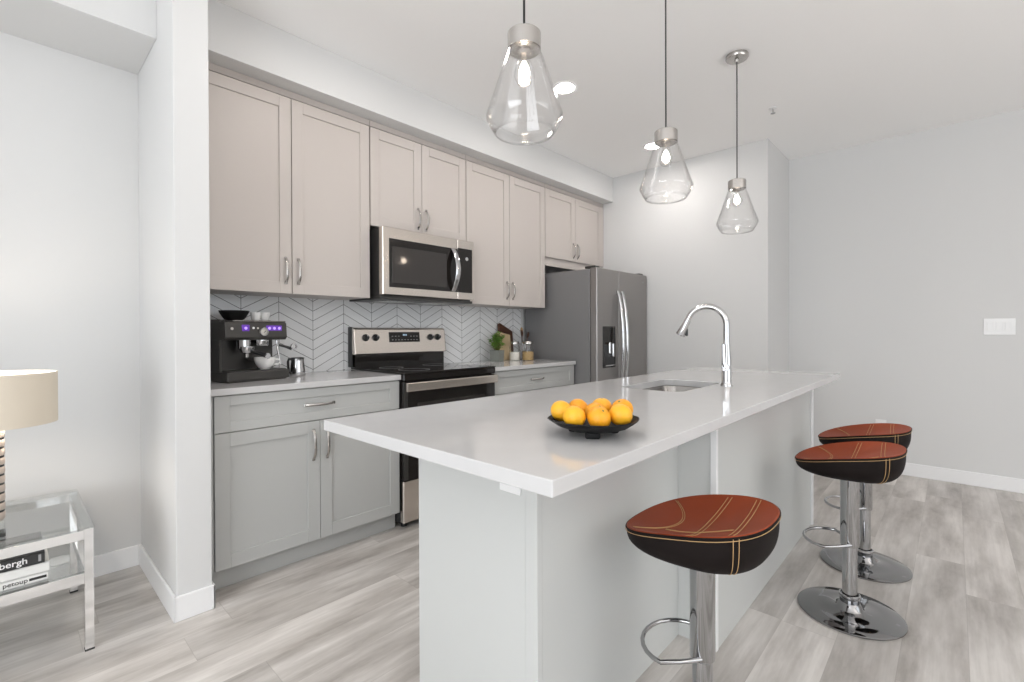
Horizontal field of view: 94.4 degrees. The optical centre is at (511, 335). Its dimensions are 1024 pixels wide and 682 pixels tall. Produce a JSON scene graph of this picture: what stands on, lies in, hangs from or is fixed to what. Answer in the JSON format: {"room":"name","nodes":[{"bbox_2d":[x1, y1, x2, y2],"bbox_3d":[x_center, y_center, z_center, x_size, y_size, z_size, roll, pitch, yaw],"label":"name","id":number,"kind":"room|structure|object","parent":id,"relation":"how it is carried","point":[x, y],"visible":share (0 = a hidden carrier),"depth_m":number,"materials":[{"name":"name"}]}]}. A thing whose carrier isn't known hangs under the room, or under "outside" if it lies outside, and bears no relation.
{"room":"kitchen","nodes":[
{"label":"kitchen","id":0,"kind":"room"},
{"bbox_2d":[0,0,155,74],"bbox_3d":[-2.907,-1.435,0.967,0.425,0.280,3.471,0,0,43],"label":"ceiling","id":1,"kind":"structure","parent":0,"point":[120,34],"depth_m":2.03,"materials":[{"name":"white paint"}]},
{"bbox_2d":[138,0,211,596],"bbox_3d":[-1.573,-0.216,2.193,0.708,2.740,0.126,0,0,43],"label":"wall partition","id":2,"kind":"structure","parent":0,"point":[176,502],"depth_m":1.98,"materials":[{"name":"white paint"}]},
{"bbox_2d":[139,544,215,622],"bbox_3d":[-1.565,1.103,2.195,0.720,0.102,0.147,0,0,43],"label":"baseboard","id":3,"kind":"structure","parent":2,"relation":"attached to","point":[190,604],"depth_m":1.98,"materials":[{"name":"white paint"}]},
{"bbox_2d":[0,32,573,566],"bbox_3d":[-1.563,-0.220,2.790,0.108,2.740,8.155,0,0,43],"label":"wall","id":4,"kind":"structure","parent":0,"point":[70,273],"depth_m":2.24,"materials":[{"name":"white paint"}]},
{"bbox_2d":[0,545,138,593],"bbox_3d":[-3.053,1.114,1.117,0.012,0.102,3.459,0,0,43],"label":"baseboard","id":5,"kind":"structure","parent":4,"relation":"attached to","point":[117,560],"depth_m":2.29,"materials":[{"name":"white paint"}]},
{"bbox_2d":[208,62,369,299],"bbox_3d":[-1.319,-0.785,2.712,0.352,1.113,0.956,0,0,43],"label":"upper cabinet","id":6,"kind":"object","parent":4,"relation":"attached to","point":[289,214],"visible":0.92,"depth_m":2.59,"materials":[{"name":"grey paint"}]},
{"bbox_2d":[369,120,465,240],"bbox_3d":[-0.721,-1.019,3.354,0.352,0.656,0.794,0,0,43],"label":"upper cabinet","id":7,"kind":"object","parent":4,"relation":"attached to","point":[416,184],"visible":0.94,"depth_m":3.21,"materials":[{"name":"grey paint"}]},
{"bbox_2d":[349,226,473,305],"bbox_3d":[-0.664,-0.451,3.318,0.479,0.453,0.764,0,0,43],"label":"microwave oven","id":8,"kind":"object","parent":7,"relation":"attached to","point":[408,267],"visible":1,"depth_m":3.13,"materials":[{"name":"grey metal"}]},
{"bbox_2d":[448,155,544,308],"bbox_3d":[-0.129,-0.796,3.990,0.352,1.113,0.932,0,0,43],"label":"upper cabinet","id":9,"kind":"object","parent":4,"relation":"attached to","point":[505,209],"visible":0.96,"depth_m":3.86,"materials":[{"name":"grey paint"}]},
{"bbox_2d":[544,183,602,269],"bbox_3d":[0.519,-0.995,4.685,0.352,0.728,0.964,0,0,43],"label":"upper cabinet","id":10,"kind":"object","parent":4,"relation":"attached to","point":[573,222],"visible":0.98,"depth_m":4.54,"materials":[{"name":"grey paint"}]},
{"bbox_2d":[208,0,612,203],"bbox_3d":[-0.379,-1.475,3.669,0.440,0.248,3.678,0,0,43],"label":"soffit","id":11,"kind":"structure","parent":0,"point":[238,41],"depth_m":2.86,"materials":[{"name":"white paint"}]},
{"bbox_2d":[490,350,503,361],"bbox_3d":[-0.128,0.176,4.037,0.094,0.096,0.094,0,0,29],"label":"pot","id":12,"kind":"object","parent":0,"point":[495,355],"depth_m":4.00,"materials":[{"name":"ceramic"}]},
{"bbox_2d":[0,474,1023,681],"bbox_3d":[1.036,1.204,0.381,7.200,0.100,8.155,0,0,43],"label":"floor","id":13,"kind":"structure","parent":0,"point":[349,612],"depth_m":1.91,"materials":[{"name":"wood"}]},
{"bbox_2d":[0,490,94,651],"bbox_3d":[-1.978,0.929,1.717,0.602,0.456,0.648,0,0,43],"label":"side table","id":14,"kind":"object","parent":13,"relation":"on","point":[83,554],"visible":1,"depth_m":1.74,"materials":[{"name":"silver metal"}]},
{"bbox_2d":[0,571,47,591],"bbox_3d":[-1.847,0.848,1.638,0.261,0.029,0.340,0,0,43],"label":"book","id":15,"kind":"object","parent":14,"relation":"on","point":[34,578],"visible":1,"depth_m":1.63,"materials":[{"name":"white paper"}]},
{"bbox_2d":[0,549,49,582],"bbox_3d":[-1.850,0.816,1.639,0.260,0.034,0.350,0,0,43],"label":"book","id":16,"kind":"object","parent":15,"relation":"on","point":[45,566],"visible":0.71,"depth_m":1.64,"materials":[{"name":"white paper"}]},
{"bbox_2d":[0,531,44,572],"bbox_3d":[-1.850,0.780,1.629,0.251,0.038,0.340,0,0,43],"label":"book","id":17,"kind":"object","parent":16,"relation":"on","point":[24,560],"visible":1,"depth_m":1.65,"materials":[{"name":"grey paper"}]},
{"bbox_2d":[0,370,57,537],"bbox_3d":[-1.803,0.416,1.645,0.334,0.567,0.334,0,0,43],"label":"table lamp","id":18,"kind":"object","parent":14,"relation":"on","point":[28,398],"visible":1,"depth_m":1.63,"materials":[{"name":"beige fabric"}]},
{"bbox_2d":[211,380,399,589],"bbox_3d":[-1.208,0.708,2.629,0.627,0.883,0.993,0,0,43],"label":"base cabinet","id":19,"kind":"object","parent":13,"relation":"on","point":[286,489],"visible":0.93,"depth_m":2.35,"materials":[{"name":"grey paint"}]},
{"bbox_2d":[211,370,400,396],"bbox_3d":[-1.215,0.251,2.632,0.616,0.030,0.996,0,0,43],"label":"countertop","id":20,"kind":"structure","parent":19,"relation":"on","point":[336,377],"depth_m":2.46,"materials":[{"name":"stone"}]},
{"bbox_2d":[210,319,296,382],"bbox_3d":[-1.403,0.078,2.562,0.354,0.318,0.395,0,0,33],"label":"espresso machine","id":21,"kind":"object","parent":20,"relation":"on","point":[234,344],"visible":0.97,"depth_m":2.46,"materials":[{"name":"grey metal"}]},
{"bbox_2d":[218,310,249,319],"bbox_3d":[-1.462,-0.102,2.497,0.144,0.052,0.144,0,0,43],"label":"bowl","id":22,"kind":"object","parent":21,"relation":"on","point":[226,314],"visible":0.91,"depth_m":2.45,"materials":[{"name":"black ceramic"}]},
{"bbox_2d":[236,340,250,348],"bbox_3d":[-1.400,0.049,2.474,0.068,0.047,0.068,0,0,33],"label":"portafilter","id":23,"kind":"object","parent":21,"relation":"attached to","point":[240,344],"depth_m":2.44,"materials":[{"name":"silver metal"}]},
{"bbox_2d":[221,320,285,321],"bbox_3d":[-1.434,-0.073,2.565,0.274,0.006,0.280,0,0,33],"label":"tray","id":24,"kind":"object","parent":21,"relation":"on","point":[221,320],"depth_m":2.44,"materials":[{"name":"silver metal"}]},
{"bbox_2d":[250,312,260,320],"bbox_3d":[-1.385,-0.100,2.563,0.056,0.045,0.055,0,0,43],"label":"espresso cup","id":25,"kind":"object","parent":21,"relation":"on","point":[255,316],"visible":0.96,"depth_m":2.54,"materials":[{"name":"white ceramic"}]},
{"bbox_2d":[260,313,269,320],"bbox_3d":[-1.357,-0.100,2.605,0.056,0.045,0.055,0,0,43],"label":"espresso cup","id":26,"kind":"object","parent":21,"relation":"on","point":[264,316],"visible":0.91,"depth_m":2.59,"materials":[{"name":"white ceramic"}]},
{"bbox_2d":[254,357,280,368],"bbox_3d":[-1.315,0.149,2.530,0.112,0.062,0.104,0,0,11],"label":"coffee cup","id":27,"kind":"object","parent":21,"relation":"on","point":[261,362],"visible":0.95,"depth_m":2.50,"materials":[{"name":"white ceramic"}]},
{"bbox_2d":[287,357,304,376],"bbox_3d":[-1.241,0.182,2.728,0.096,0.106,0.084,0,0,-23],"label":"milk pitcher","id":28,"kind":"object","parent":20,"relation":"on","point":[296,368],"visible":0.99,"depth_m":2.70,"materials":[{"name":"silver metal"}]},
{"bbox_2d":[348,327,497,526],"bbox_3d":[-0.598,0.544,3.257,0.666,1.200,0.772,0,0,43],"label":"range","id":29,"kind":"object","parent":13,"relation":"on","point":[414,354],"visible":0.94,"depth_m":3.17,"materials":[{"name":"silver metal"}]},
{"bbox_2d":[355,363,495,374],"bbox_3d":[-0.581,0.223,3.247,0.573,0.011,0.760,0,0,43],"label":"cooktop","id":30,"kind":"object","parent":29,"relation":"in","point":[390,368],"depth_m":3.18,"materials":[{"name":"black glass"}]},
{"bbox_2d":[493,365,573,395],"bbox_3d":[-0.006,0.697,3.919,0.627,0.883,0.986,0,0,43],"label":"base cabinet","id":31,"kind":"object","parent":13,"relation":"on","point":[520,380],"visible":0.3,"depth_m":3.69,"materials":[{"name":"grey paint"}]},
{"bbox_2d":[458,359,575,371],"bbox_3d":[-0.013,0.239,3.923,0.616,0.030,0.992,0,0,43],"label":"countertop","id":32,"kind":"structure","parent":31,"relation":"on","point":[505,365],"depth_m":3.78,"materials":[{"name":"stone"}]},
{"bbox_2d":[488,331,504,361],"bbox_3d":[-0.131,0.093,4.039,0.166,0.263,0.178,0,0,29],"label":"potted herb","id":33,"kind":"object","parent":32,"relation":"on","point":[496,355],"visible":1,"depth_m":4.01,"materials":[{"name":"plant"}]},
{"bbox_2d":[498,332,510,359],"bbox_3d":[-0.072,0.097,4.193,0.039,0.254,0.165,0,0,43],"label":"cutting board","id":34,"kind":"object","parent":32,"relation":"on","point":[507,347],"visible":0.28,"depth_m":4.20,"materials":[{"name":"brown wood"}]},
{"bbox_2d":[497,323,513,351],"bbox_3d":[-0.055,0.058,4.272,0.045,0.331,0.175,0,0,43],"label":"cutting board","id":35,"kind":"object","parent":32,"relation":"on","point":[501,328],"visible":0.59,"depth_m":4.28,"materials":[{"name":"brown wood"}]},
{"bbox_2d":[509,341,519,360],"bbox_3d":[0.023,0.140,4.162,0.092,0.167,0.092,0,0,43],"label":"glass jar","id":36,"kind":"object","parent":32,"relation":"on","point":[512,355],"visible":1,"depth_m":4.13,"materials":[{"name":"white glass"}]},
{"bbox_2d":[522,341,533,360],"bbox_3d":[0.142,0.139,4.209,0.104,0.167,0.104,0,0,43],"label":"glass jar","id":37,"kind":"object","parent":32,"relation":"on","point":[526,355],"visible":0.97,"depth_m":4.17,"materials":[{"name":"beige glass"}]},
{"bbox_3d":[0.108,0.147,4.349,0.109,0.150,0.110,0,0,43],"label":"utensil holder","id":38,"kind":"object","parent":32,"relation":"on","visible":0},
{"bbox_2d":[520,330,522,351],"bbox_3d":[0.090,0.084,4.310,0.026,0.260,0.065,0,0,1],"label":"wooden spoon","id":39,"kind":"object","parent":38,"relation":"in","point":[521,332],"visible":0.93,"depth_m":4.31,"materials":[{"name":"brown wood"}]},
{"bbox_2d":[526,265,646,383],"bbox_3d":[0.747,0.272,4.512,0.872,1.722,0.873,0,0,43],"label":"refrigerator","id":40,"kind":"object","parent":13,"relation":"on","point":[594,317],"visible":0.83,"depth_m":4.16,"materials":[{"name":"grey metal"}]},
{"bbox_2d":[419,390,812,681],"bbox_3d":[0.753,0.704,2.198,0.657,0.883,2.410,0,0,43],"label":"kitchen island","id":41,"kind":"object","parent":13,"relation":"on","point":[516,584],"visible":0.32,"depth_m":1.46,"materials":[{"name":"grey paint"}]},
{"bbox_2d":[500,483,520,495],"bbox_3d":[-0.005,0.360,1.260,0.075,0.117,0.007,0,0,43],"label":"bracket","id":42,"kind":"object","parent":41,"relation":"attached to","point":[506,490],"depth_m":1.26,"materials":[{"name":"white plastic"}]},
{"bbox_2d":[324,367,839,497],"bbox_3d":[0.695,0.247,2.065,0.824,0.030,2.725,0,0,43],"label":"island countertop","id":43,"kind":"structure","parent":41,"relation":"on","point":[510,439],"depth_m":1.27,"materials":[{"name":"stone"}]},
{"bbox_2d":[547,415,638,438],"bbox_3d":[0.197,0.219,1.151,0.215,0.040,0.215,0,0,-24],"label":"dish","id":44,"kind":"object","parent":43,"relation":"on","point":[591,432],"visible":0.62,"depth_m":1.07,"materials":[{"name":"black wood"}]},
{"bbox_2d":[551,401,569,420],"bbox_3d":[0.121,0.186,1.163,0.053,0.051,0.052,0,0,43],"label":"orange","id":45,"kind":"object","parent":44,"relation":"on","point":[557,409],"visible":0.76,"depth_m":1.15,"materials":[{"name":"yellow food"}]},
{"bbox_2d":[563,406,585,424],"bbox_3d":[0.145,0.190,1.105,0.054,0.051,0.053,0,0,43],"label":"orange","id":46,"kind":"object","parent":44,"relation":"on","point":[576,415],"visible":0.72,"depth_m":1.08,"materials":[{"name":"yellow food"}]},
{"bbox_2d":[570,399,587,411],"bbox_3d":[0.169,0.187,1.206,0.051,0.050,0.051,0,0,43],"label":"orange","id":47,"kind":"object","parent":44,"relation":"on","point":[580,403],"visible":0.53,"depth_m":1.19,"materials":[{"name":"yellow food"}]},
{"bbox_2d":[585,402,603,417],"bbox_3d":[0.203,0.189,1.152,0.051,0.050,0.052,0,0,43],"label":"orange","id":48,"kind":"object","parent":44,"relation":"on","point":[590,406],"visible":0.34,"depth_m":1.14,"materials":[{"name":"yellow food"}]},
{"bbox_2d":[587,406,610,425],"bbox_3d":[0.201,0.191,1.095,0.054,0.053,0.055,0,0,43],"label":"orange","id":49,"kind":"object","parent":44,"relation":"on","point":[597,416],"visible":0.81,"depth_m":1.07,"materials":[{"name":"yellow food"}]},
{"bbox_2d":[593,398,611,410],"bbox_3d":[0.229,0.185,1.211,0.053,0.047,0.053,0,0,43],"label":"orange","id":50,"kind":"object","parent":44,"relation":"on","point":[606,403],"visible":0.39,"depth_m":1.19,"materials":[{"name":"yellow food"}]},
{"bbox_2d":[609,404,632,424],"bbox_3d":[0.255,0.188,1.115,0.055,0.052,0.054,0,0,43],"label":"orange","id":51,"kind":"object","parent":44,"relation":"on","point":[621,414],"visible":0.88,"depth_m":1.09,"materials":[{"name":"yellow food"}]},
{"bbox_2d":[612,399,632,413],"bbox_3d":[0.272,0.184,1.172,0.054,0.051,0.053,0,0,43],"label":"orange","id":52,"kind":"object","parent":44,"relation":"on","point":[619,401],"visible":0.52,"depth_m":1.16,"materials":[{"name":"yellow food"}]},
{"bbox_2d":[645,385,701,391],"bbox_3d":[0.744,0.355,2.204,0.309,0.186,0.509,0,0,43],"label":"sink","id":53,"kind":"object","parent":43,"relation":"in","point":[670,388],"visible":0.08,"depth_m":2.43,"materials":[{"name":"silver metal"}]},
{"bbox_2d":[676,304,732,385],"bbox_3d":[0.885,0.042,2.199,0.248,0.378,0.080,0,0,33],"label":"kitchen faucet","id":54,"kind":"object","parent":43,"relation":"on","point":[682,331],"visible":1,"depth_m":2.15,"materials":[{"name":"silver metal"}]},
{"bbox_2d":[625,494,780,681],"bbox_3d":[0.519,0.806,1.300,0.379,0.691,0.402,0,0,43],"label":"bar stool","id":55,"kind":"object","parent":13,"relation":"on","point":[709,535],"visible":1,"depth_m":1.27,"materials":[{"name":"black leather"}]},
{"bbox_2d":[627,494,779,537],"bbox_3d":[0.517,0.501,1.300,0.367,0.082,0.393,0,0,43],"label":"seat cushion","id":56,"kind":"object","parent":55,"relation":"on","point":[711,515],"depth_m":1.32,"materials":[{"name":"orange leather"}]},
{"bbox_2d":[795,441,907,640],"bbox_3d":[1.391,0.795,1.959,0.379,0.698,0.402,0,0,43],"label":"bar stool","id":57,"kind":"object","parent":13,"relation":"on","point":[845,610],"visible":1,"depth_m":1.93,"materials":[{"name":"black leather"}]},
{"bbox_2d":[795,441,905,459],"bbox_3d":[1.389,0.487,1.958,0.367,0.082,0.393,0,0,43],"label":"seat cushion","id":58,"kind":"object","parent":57,"relation":"on","point":[855,450],"depth_m":2.01,"materials":[{"name":"orange leather"}]},
{"bbox_2d":[818,423,912,583],"bbox_3d":[1.750,0.792,2.362,0.379,0.698,0.402,0,0,43],"label":"bar stool","id":59,"kind":"object","parent":13,"relation":"on","point":[873,566],"visible":0.78,"depth_m":2.33,"materials":[{"name":"black leather"}]},
{"bbox_2d":[819,423,911,436],"bbox_3d":[1.748,0.484,2.361,0.367,0.082,0.393,0,0,43],"label":"seat cushion","id":60,"kind":"object","parent":59,"relation":"on","point":[872,429],"depth_m":2.42,"materials":[{"name":"orange leather"}]},
{"bbox_2d":[217,0,1023,177],"bbox_3d":[1.026,-1.636,0.365,7.200,0.100,8.155,0,0,43],"label":"ceiling","id":61,"kind":"structure","parent":0,"point":[838,74],"depth_m":2.77,"materials":[{"name":"white paint"}]},
{"bbox_2d":[486,0,562,145],"bbox_3d":[0.034,-1.085,1.372,0.223,1.005,0.223,0,0,43],"label":"pendant light","id":62,"kind":"object","parent":61,"relation":"hanging from","point":[524,39],"visible":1,"depth_m":1.35,"materials":[{"name":"clear glass"}]},
{"bbox_2d":[552,81,576,94],"bbox_3d":[0.341,-1.593,3.062,0.160,0.008,0.160,0,0,43],"label":"recessed light","id":63,"kind":"object","parent":61,"relation":"in","point":[565,87],"visible":0.92,"depth_m":3.05,"materials":[{"name":"white paint"}]},
{"bbox_2d":[643,142,660,149],"bbox_3d":[1.194,-1.601,4.022,0.160,0.008,0.160,0,0,43],"label":"recessed light","id":64,"kind":"object","parent":61,"relation":"in","point":[649,146],"visible":0.7,"depth_m":4.03,"materials":[{"name":"white paint"}]},
{"bbox_2d":[639,0,693,203],"bbox_3d":[0.664,-1.090,2.047,0.223,1.005,0.223,0,0,43],"label":"pendant light","id":65,"kind":"object","parent":61,"relation":"hanging from","point":[666,136],"visible":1,"depth_m":2.04,"materials":[{"name":"clear glass"}]},
{"bbox_2d":[716,49,758,234],"bbox_3d":[1.289,-1.096,2.718,0.223,1.005,0.223,0,0,43],"label":"pendant light","id":66,"kind":"object","parent":61,"relation":"hanging from","point":[736,57],"visible":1,"depth_m":2.71,"materials":[{"name":"clear glass"}]},
{"bbox_2d":[769,106,776,113],"bbox_3d":[1.845,-1.585,3.353,0.056,0.038,0.056,0,0,43],"label":"sprinkler head","id":67,"kind":"object","parent":61,"relation":"attached to","point":[773,108],"visible":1,"depth_m":3.35},
{"bbox_2d":[602,139,788,373],"bbox_3d":[1.640,-0.242,4.778,1.885,2.740,0.680,0,0,43],"label":"wall pier","id":68,"kind":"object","parent":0,"point":[686,262],"visible":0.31,"depth_m":4.24,"materials":[{"name":"white paint"}]},
{"bbox_2d":[789,108,1023,478],"bbox_3d":[3.813,-0.241,3.286,7.100,2.740,0.100,0,0,43],"label":"wall","id":69,"kind":"structure","parent":0,"point":[901,248],"depth_m":3.76,"materials":[{"name":"white paint"}]},
{"bbox_2d":[875,419,885,422],"bbox_3d":[3.054,0.756,3.928,0.072,0.114,0.007,0,0,43],"label":"wall outlet","id":70,"kind":"object","parent":69,"relation":"attached to","point":[876,420],"visible":0.29,"depth_m":3.93,"materials":[{"name":"white plastic"}]},
{"bbox_2d":[901,463,1023,493],"bbox_3d":[4.433,1.079,2.644,5.115,0.102,0.012,0,0,43],"label":"baseboard","id":71,"kind":"structure","parent":69,"relation":"attached to","point":[997,482],"depth_m":3.58,"materials":[{"name":"white paint"}]},
{"bbox_2d":[983,318,1015,334],"bbox_3d":[3.550,-0.061,3.457,0.164,0.120,0.010,0,0,43],"label":"light switch","id":72,"kind":"object","parent":69,"relation":"attached to","point":[997,326],"visible":1,"depth_m":3.45,"materials":[{"name":"white plastic"}]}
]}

